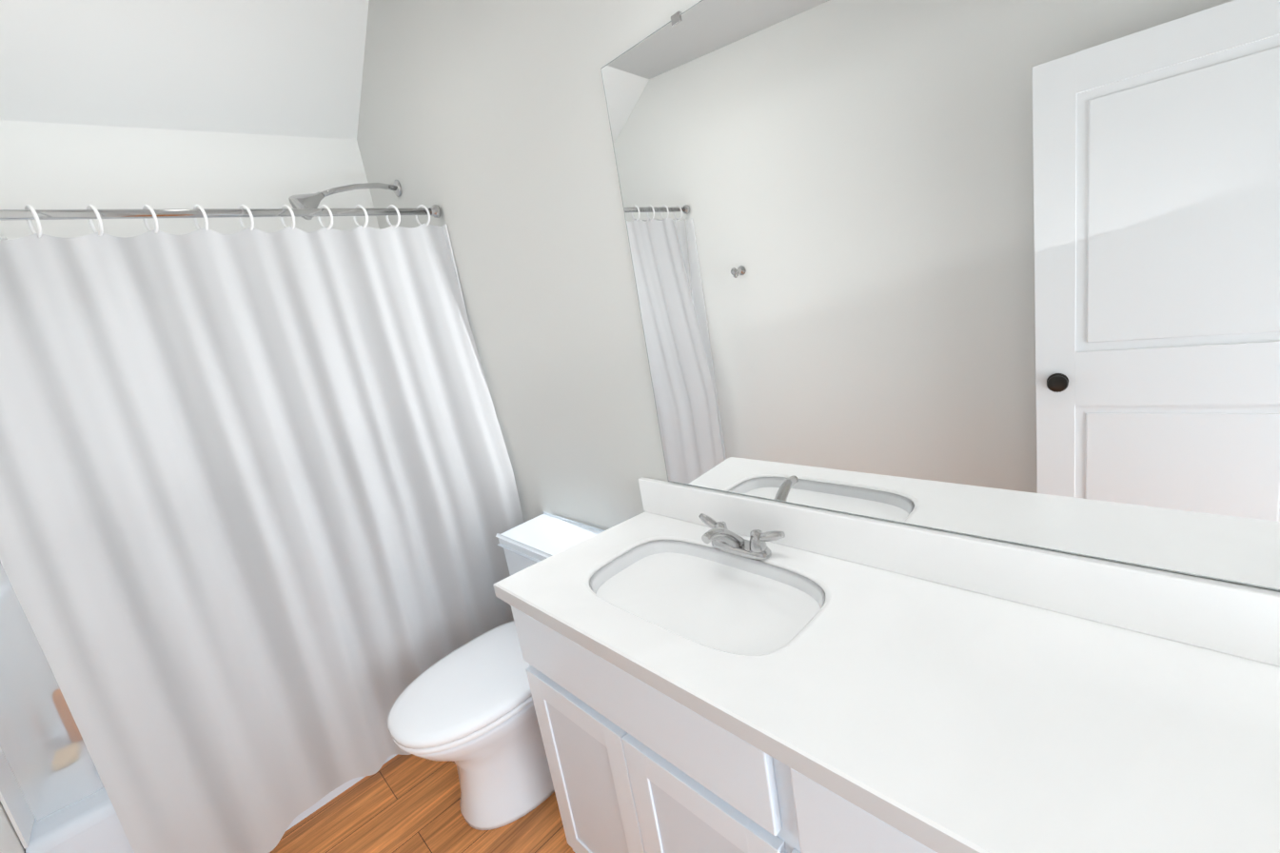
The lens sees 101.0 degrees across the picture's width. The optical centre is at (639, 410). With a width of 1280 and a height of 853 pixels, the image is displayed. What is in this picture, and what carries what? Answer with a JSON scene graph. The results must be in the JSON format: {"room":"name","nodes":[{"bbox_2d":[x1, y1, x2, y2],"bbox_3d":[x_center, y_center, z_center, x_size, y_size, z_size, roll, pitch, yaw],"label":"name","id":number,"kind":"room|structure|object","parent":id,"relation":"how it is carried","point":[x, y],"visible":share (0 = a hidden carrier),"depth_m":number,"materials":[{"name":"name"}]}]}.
{"room":"bathroom","nodes":[
{"label":"bathroom","id":0,"kind":"room"},
{"bbox_2d":[0,800,25,852],"bbox_3d":[-1.185,0.146,0.480,0.100,2.900,3.270,-20,16,-42],"label":"wall","id":1,"kind":"structure","parent":0,"point":[10,841],"depth_m":1.31,"materials":[{"name":"white paint"}]},
{"bbox_2d":[0,0,369,139],"bbox_3d":[-1.738,-1.277,1.733,1.720,0.680,0.600,-20,16,-42],"label":"ceiling","id":2,"kind":"structure","parent":0,"point":[288,68],"depth_m":1.86,"materials":[{"name":"white paint"}]},
{"bbox_2d":[0,119,379,239],"bbox_3d":[-1.714,-0.118,2.159,1.720,2.900,0.100,-20,16,-42],"label":"wall","id":3,"kind":"structure","parent":0,"point":[49,166],"depth_m":1.99,"materials":[{"name":"white paint"}]},
{"bbox_2d":[269,753,574,852],"bbox_3d":[-0.370,1.385,1.322,1.720,0.100,3.270,-20,16,-42],"label":"floor","id":4,"kind":"structure","parent":0,"point":[403,803],"depth_m":1.69,"materials":[{"name":"brown wood"}]},
{"bbox_2d":[0,224,468,852],"bbox_3d":[-1.356,0.378,1.973,1.514,1.899,0.691,-20,16,-42],"label":"bathtub","id":5,"kind":"object","parent":4,"relation":"on","point":[91,822],"depth_m":1.50,"materials":[{"name":"white ceramic"}]},
{"bbox_2d":[48,672,82,742],"bbox_3d":[-1.873,0.963,1.731,0.054,0.236,0.080,-20,16,-42],"label":"shampoo bottle","id":6,"kind":"object","parent":5,"relation":"on","point":[55,695],"depth_m":1.70,"materials":[{"name":"orange"}]},
{"bbox_2d":[51,741,79,769],"bbox_3d":[-1.790,1.076,1.646,0.055,0.026,0.085,-20,16,-42],"label":"soap bar","id":7,"kind":"object","parent":5,"relation":"on","point":[61,755],"depth_m":1.63,"materials":[{"name":"beige"}]},
{"bbox_2d":[387,511,605,829],"bbox_3d":[-0.425,0.867,1.758,0.767,0.759,0.450,-20,16,-42],"label":"toilet","id":8,"kind":"object","parent":4,"relation":"on","point":[468,709],"visible":0.5,"depth_m":1.62,"materials":[{"name":"white ceramic"}]},
{"bbox_2d":[492,476,1279,852],"bbox_3d":[0.414,0.761,1.006,0.510,0.974,1.564,-20,16,-42],"label":"bathroom vanity","id":9,"kind":"object","parent":4,"relation":"on","point":[712,671],"visible":1,"depth_m":0.84,"materials":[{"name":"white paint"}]},
{"bbox_2d":[356,0,1279,590],"bbox_3d":[-0.047,-0.273,1.554,0.100,2.900,3.270,-20,16,-42],"label":"wall","id":10,"kind":"structure","parent":0,"point":[484,126],"depth_m":1.70,"materials":[{"name":"white paint"}]},
{"bbox_2d":[0,204,440,219],"bbox_3d":[-1.311,-0.581,1.552,1.499,0.048,0.048,-20,16,-42],"label":"shower rod","id":11,"kind":"object","parent":10,"relation":"attached to","point":[74,214],"visible":0.92,"depth_m":1.55,"materials":[{"name":"silver metal"}]},
{"bbox_2d":[0,204,524,852],"bbox_3d":[-1.127,0.332,1.710,1.484,1.936,0.229,-20,16,-42],"label":"shower curtain","id":12,"kind":"object","parent":11,"relation":"hanging from","point":[259,503],"visible":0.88,"depth_m":1.58,"materials":[{"name":"fabric"}]},
{"bbox_2d":[288,179,401,219],"bbox_3d":[-1.175,-0.855,2.128,0.419,0.157,0.098,-20,16,-42],"label":"shower head","id":13,"kind":"object","parent":10,"relation":"attached to","point":[306,201],"visible":0.88,"depth_m":2.06},
{"bbox_2d":[600,0,1279,590],"bbox_3d":[0.451,-0.300,0.931,0.009,1.088,1.324,-20,16,-42],"label":"mirror","id":14,"kind":"object","parent":10,"relation":"attached to","point":[1006,270],"visible":1,"depth_m":0.86,"materials":[{"name":"grey mirror"}]}
]}

